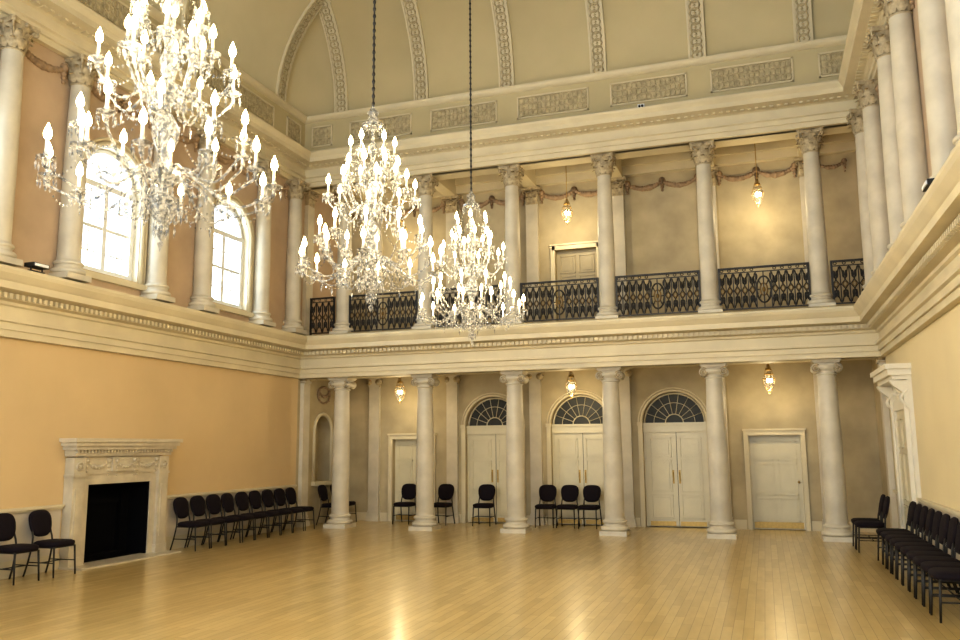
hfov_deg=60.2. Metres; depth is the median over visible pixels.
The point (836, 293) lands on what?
balcony railing
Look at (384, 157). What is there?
bulb
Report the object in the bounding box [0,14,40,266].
column
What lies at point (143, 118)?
bulb
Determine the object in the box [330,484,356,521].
banquet chair
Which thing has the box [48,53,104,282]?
column
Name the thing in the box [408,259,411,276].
bulb
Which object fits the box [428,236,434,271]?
bulb
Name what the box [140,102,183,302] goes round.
column
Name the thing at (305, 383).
pilaster
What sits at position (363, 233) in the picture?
bulbs
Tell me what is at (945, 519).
banquet chair
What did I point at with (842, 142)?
ceiling
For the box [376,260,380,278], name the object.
bulb
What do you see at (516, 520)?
column
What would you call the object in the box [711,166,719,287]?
pilaster
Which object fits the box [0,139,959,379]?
trim
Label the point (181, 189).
bulb
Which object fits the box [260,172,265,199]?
bulb
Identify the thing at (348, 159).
bulb
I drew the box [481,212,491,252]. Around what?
bulb
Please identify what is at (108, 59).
bulb
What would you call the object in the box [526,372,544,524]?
pilaster
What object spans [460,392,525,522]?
door
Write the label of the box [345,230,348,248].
bulb
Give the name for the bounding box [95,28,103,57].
bulb
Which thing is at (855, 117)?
column
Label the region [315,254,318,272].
bulb
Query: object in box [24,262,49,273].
floodlight
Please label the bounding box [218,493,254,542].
banquet chair
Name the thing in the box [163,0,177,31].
bulb
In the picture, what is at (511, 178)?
column
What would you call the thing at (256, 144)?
bulb
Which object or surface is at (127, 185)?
bulb
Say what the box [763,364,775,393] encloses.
hanging lantern
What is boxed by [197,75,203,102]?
bulb
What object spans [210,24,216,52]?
bulb
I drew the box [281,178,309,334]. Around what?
column
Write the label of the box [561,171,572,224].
hanging lantern
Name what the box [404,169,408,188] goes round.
bulb
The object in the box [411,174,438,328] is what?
column
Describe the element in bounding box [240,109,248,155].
bulb
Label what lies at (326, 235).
bulbs
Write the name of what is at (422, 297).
bulb
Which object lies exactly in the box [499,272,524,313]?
bulbs
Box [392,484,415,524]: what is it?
banquet chair
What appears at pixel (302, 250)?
bulb
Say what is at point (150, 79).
bulb
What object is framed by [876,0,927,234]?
column
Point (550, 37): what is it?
ceiling
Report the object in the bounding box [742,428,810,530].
door
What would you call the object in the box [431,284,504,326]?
balcony railing
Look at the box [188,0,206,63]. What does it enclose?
bulb
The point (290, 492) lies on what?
banquet chair
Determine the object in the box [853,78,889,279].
column
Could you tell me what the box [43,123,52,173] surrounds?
bulb
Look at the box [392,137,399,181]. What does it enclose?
bulb
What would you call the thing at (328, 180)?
bulb
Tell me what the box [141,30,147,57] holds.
bulb
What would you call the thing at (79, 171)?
bulb
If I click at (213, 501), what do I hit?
banquet chair
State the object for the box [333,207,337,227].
bulb
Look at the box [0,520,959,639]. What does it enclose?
floor
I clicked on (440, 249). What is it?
bulb
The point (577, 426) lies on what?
door
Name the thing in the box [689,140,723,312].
column
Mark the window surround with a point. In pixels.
(128, 152)
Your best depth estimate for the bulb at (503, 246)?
12.66 m
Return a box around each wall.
[0,40,338,553]
[349,152,883,530]
[855,0,959,527]
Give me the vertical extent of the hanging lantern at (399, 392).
1.160 m
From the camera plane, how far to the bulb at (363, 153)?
9.25 m
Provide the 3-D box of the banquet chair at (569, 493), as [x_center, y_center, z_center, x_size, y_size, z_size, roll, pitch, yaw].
[1.974,4.192,18.642,0.470,0.929,0.569,-3,-9,19]
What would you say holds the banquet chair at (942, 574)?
on the floor
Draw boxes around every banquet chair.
[0,513,39,584]
[22,510,75,577]
[170,497,209,550]
[187,496,225,547]
[203,494,240,544]
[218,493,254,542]
[233,492,267,539]
[246,491,280,537]
[259,489,292,534]
[272,488,303,532]
[283,487,314,530]
[316,485,330,524]
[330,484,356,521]
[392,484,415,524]
[434,484,454,525]
[472,484,495,526]
[535,485,557,527]
[556,485,579,528]
[578,485,602,528]
[851,494,885,548]
[854,496,894,553]
[876,501,916,560]
[880,503,921,568]
[885,506,927,573]
[890,508,934,578]
[895,511,947,585]
[900,514,956,592]
[906,517,959,597]
[913,522,959,605]
[920,561,959,613]
[928,567,959,622]
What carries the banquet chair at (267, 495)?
on the floor
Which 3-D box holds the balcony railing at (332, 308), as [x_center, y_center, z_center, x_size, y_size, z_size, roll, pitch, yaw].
[-3.772,-0.067,19.837,0.663,0.950,0.060,-3,-9,18]
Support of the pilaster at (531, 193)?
attached to the wall at (661, 227)
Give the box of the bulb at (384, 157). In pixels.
[374,130,387,184]
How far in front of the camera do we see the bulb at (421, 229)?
9.17 m
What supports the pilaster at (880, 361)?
attached to the wall at (933, 354)
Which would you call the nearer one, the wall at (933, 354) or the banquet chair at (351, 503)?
the wall at (933, 354)
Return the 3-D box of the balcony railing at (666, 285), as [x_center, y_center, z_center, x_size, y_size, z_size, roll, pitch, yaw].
[3.715,-0.508,17.330,1.746,0.950,0.070,-3,-9,18]
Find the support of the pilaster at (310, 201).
attached to the wall at (238, 429)
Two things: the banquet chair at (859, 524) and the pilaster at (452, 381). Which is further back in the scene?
the pilaster at (452, 381)
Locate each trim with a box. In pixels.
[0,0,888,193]
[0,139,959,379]
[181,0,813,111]
[311,386,332,485]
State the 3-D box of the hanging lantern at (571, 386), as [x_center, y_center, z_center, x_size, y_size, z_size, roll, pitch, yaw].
[2.054,1.208,18.711,0.270,1.160,0.263,-3,-9,18]
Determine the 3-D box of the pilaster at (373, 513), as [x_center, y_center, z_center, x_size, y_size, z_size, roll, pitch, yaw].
[-2.675,3.209,20.842,0.460,3.600,0.190,-3,-9,18]
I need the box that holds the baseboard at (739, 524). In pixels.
[349,512,875,531]
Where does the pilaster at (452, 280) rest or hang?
attached to the wall at (661, 227)
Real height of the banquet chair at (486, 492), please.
0.929 m
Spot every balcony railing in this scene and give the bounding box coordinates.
[309,297,335,334]
[349,291,417,331]
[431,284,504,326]
[520,277,599,321]
[615,270,700,316]
[718,262,810,310]
[830,258,864,303]
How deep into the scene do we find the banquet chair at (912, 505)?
12.67 m
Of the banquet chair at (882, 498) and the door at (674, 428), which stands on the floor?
the banquet chair at (882, 498)
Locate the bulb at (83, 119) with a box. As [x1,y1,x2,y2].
[76,92,91,143]
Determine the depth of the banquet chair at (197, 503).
15.54 m
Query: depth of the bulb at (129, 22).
5.95 m
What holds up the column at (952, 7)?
on the trim at (917, 281)
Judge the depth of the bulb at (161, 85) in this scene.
5.53 m
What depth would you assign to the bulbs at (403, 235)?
8.87 m
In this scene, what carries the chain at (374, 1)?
hanging from the ceiling at (550, 37)
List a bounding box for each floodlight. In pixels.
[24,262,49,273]
[922,178,934,191]
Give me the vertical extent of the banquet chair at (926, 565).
0.929 m
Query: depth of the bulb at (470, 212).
12.55 m
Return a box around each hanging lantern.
[394,378,405,402]
[396,185,405,239]
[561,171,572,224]
[565,371,576,398]
[751,143,763,206]
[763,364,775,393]
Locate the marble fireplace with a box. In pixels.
[58,438,182,570]
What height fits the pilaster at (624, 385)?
3.600 m
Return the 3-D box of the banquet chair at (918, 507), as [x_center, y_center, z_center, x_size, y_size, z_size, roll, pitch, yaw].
[6.234,3.180,12.246,0.569,0.929,0.470,-4,-9,20]
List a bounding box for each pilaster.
[296,379,312,526]
[302,189,319,334]
[365,378,382,520]
[368,203,385,331]
[441,195,461,326]
[442,375,461,522]
[521,186,541,322]
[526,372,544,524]
[611,177,627,317]
[619,368,636,526]
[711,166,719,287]
[723,365,734,527]
[794,157,809,300]
[808,362,824,529]
[874,357,898,527]
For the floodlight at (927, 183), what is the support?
on the trim at (917, 281)
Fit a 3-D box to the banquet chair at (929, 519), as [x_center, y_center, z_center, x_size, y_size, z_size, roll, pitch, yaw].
[5.919,3.042,11.328,0.569,0.929,0.470,-4,-9,20]
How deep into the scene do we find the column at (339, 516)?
19.07 m
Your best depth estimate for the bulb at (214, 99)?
5.73 m
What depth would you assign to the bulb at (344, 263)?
9.93 m
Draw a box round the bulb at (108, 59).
[104,52,111,110]
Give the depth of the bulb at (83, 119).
5.75 m
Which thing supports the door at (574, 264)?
in the wall at (661, 227)
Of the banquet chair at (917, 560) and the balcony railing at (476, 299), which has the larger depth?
the balcony railing at (476, 299)
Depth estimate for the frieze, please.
18.71 m
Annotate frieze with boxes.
[26,0,914,220]
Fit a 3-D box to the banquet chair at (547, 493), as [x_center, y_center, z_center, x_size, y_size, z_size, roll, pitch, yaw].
[1.499,4.220,18.801,0.470,0.929,0.569,-3,-9,15]
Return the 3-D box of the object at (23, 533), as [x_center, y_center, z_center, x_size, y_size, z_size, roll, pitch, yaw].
[-1.480,2.554,7.922,12.596,0.970,19.600,-3,-9,18]
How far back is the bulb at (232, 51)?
6.11 m
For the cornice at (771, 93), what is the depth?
17.51 m
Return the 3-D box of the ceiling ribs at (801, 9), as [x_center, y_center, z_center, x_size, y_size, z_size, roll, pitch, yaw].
[-1.271,-8.214,10.441,12.596,3.344,17.880,-3,-9,18]
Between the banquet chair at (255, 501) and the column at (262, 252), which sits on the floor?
the banquet chair at (255, 501)
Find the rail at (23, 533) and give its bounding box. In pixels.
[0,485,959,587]
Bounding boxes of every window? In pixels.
[82,149,135,280]
[212,202,243,308]
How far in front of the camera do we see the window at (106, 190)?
14.36 m
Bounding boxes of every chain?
[372,0,375,106]
[469,0,471,191]
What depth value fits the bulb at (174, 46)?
6.47 m
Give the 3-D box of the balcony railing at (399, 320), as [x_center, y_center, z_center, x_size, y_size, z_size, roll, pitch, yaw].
[-2.267,-0.156,19.333,1.746,0.950,0.070,-3,-9,18]
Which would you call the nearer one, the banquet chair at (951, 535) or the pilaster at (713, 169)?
the banquet chair at (951, 535)
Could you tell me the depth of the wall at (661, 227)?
19.13 m
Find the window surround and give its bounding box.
[82,137,254,317]
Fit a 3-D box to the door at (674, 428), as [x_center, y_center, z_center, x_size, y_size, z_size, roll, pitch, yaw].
[4.394,3.064,18.621,1.620,3.107,0.300,-3,-9,18]
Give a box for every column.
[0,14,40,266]
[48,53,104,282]
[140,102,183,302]
[187,128,226,313]
[248,160,280,326]
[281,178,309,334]
[323,377,356,528]
[329,184,358,333]
[408,374,440,530]
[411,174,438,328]
[498,164,524,323]
[500,370,531,533]
[590,152,620,318]
[595,367,630,535]
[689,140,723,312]
[699,363,736,538]
[795,127,835,306]
[810,358,854,542]
[846,108,872,292]
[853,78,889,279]
[865,24,903,254]
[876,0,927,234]
[917,0,956,192]
[945,0,959,154]
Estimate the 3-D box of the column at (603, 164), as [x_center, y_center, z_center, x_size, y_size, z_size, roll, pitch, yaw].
[2.724,-1.772,17.914,0.546,3.640,0.546,-3,-9,18]
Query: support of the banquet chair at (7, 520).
on the floor
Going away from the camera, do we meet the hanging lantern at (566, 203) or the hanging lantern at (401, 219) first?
the hanging lantern at (566, 203)
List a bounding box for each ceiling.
[147,0,853,115]
[352,132,855,206]
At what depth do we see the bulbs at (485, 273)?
11.98 m
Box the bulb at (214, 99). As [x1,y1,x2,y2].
[205,90,218,164]
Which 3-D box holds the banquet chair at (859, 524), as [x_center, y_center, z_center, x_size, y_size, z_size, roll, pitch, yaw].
[6.643,3.449,14.020,0.569,0.929,0.470,-3,-9,18]
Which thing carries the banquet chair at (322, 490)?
on the floor
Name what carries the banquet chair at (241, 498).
on the floor
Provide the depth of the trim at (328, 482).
20.42 m
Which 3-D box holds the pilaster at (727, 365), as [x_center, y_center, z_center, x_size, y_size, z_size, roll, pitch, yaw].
[5.300,2.739,18.172,0.460,3.600,0.190,-3,-9,18]
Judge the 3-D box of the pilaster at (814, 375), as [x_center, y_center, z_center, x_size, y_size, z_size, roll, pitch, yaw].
[7.294,2.622,17.504,0.460,3.600,0.190,-3,-9,18]
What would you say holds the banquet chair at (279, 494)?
on the floor
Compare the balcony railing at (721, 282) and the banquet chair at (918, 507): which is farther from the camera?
the balcony railing at (721, 282)
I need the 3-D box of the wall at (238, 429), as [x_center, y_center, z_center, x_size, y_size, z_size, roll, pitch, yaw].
[-7.352,-1.338,11.646,0.450,9.880,21.700,-3,-9,18]
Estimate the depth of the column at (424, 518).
18.40 m
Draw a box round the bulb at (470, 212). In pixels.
[450,209,475,264]
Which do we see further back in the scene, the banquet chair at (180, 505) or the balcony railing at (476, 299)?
the balcony railing at (476, 299)
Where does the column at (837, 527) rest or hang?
on the floor
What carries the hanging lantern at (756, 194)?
hanging from the ceiling at (842, 142)
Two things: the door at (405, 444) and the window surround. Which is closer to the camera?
the window surround
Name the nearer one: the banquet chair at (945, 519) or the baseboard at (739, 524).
the banquet chair at (945, 519)
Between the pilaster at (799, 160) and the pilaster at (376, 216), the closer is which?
the pilaster at (799, 160)
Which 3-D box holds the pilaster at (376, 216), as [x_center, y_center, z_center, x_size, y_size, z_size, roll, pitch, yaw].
[-2.715,-1.202,21.501,0.480,3.680,0.224,-3,-9,18]
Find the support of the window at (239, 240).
in the wall at (238, 429)
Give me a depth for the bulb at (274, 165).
6.19 m
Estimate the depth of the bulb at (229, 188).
6.76 m
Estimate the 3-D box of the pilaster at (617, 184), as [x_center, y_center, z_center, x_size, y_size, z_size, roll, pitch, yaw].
[3.267,-1.554,19.498,0.480,3.680,0.224,-3,-9,18]
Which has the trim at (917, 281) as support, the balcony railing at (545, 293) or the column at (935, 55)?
the column at (935, 55)
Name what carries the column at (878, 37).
on the trim at (917, 281)
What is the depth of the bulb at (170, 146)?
6.63 m
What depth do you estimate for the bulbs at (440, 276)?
12.46 m
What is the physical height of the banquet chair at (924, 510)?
0.929 m
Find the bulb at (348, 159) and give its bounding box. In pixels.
[337,136,352,202]
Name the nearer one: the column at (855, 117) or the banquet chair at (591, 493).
the column at (855, 117)
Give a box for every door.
[387,433,436,520]
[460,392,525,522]
[546,390,604,524]
[549,240,599,320]
[637,387,710,526]
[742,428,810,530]
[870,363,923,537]
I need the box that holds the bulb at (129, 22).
[124,0,146,44]
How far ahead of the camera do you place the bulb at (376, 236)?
9.89 m
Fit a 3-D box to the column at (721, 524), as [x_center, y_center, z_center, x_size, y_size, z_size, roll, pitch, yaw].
[4.752,2.588,16.562,0.586,3.420,0.586,-3,-9,18]
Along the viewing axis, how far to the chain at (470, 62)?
12.95 m
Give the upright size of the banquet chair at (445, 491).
0.929 m
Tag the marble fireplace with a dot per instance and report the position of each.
(114, 509)
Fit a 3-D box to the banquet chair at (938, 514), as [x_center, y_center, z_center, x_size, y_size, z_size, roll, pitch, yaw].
[5.761,2.974,10.870,0.569,0.929,0.470,-3,-9,19]
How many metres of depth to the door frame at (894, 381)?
13.46 m
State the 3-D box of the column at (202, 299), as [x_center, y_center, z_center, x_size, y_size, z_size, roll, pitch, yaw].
[-5.423,-1.947,16.362,0.546,3.640,0.546,-3,-9,18]
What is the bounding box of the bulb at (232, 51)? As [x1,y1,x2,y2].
[229,42,236,92]
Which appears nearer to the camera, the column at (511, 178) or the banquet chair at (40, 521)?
the banquet chair at (40, 521)

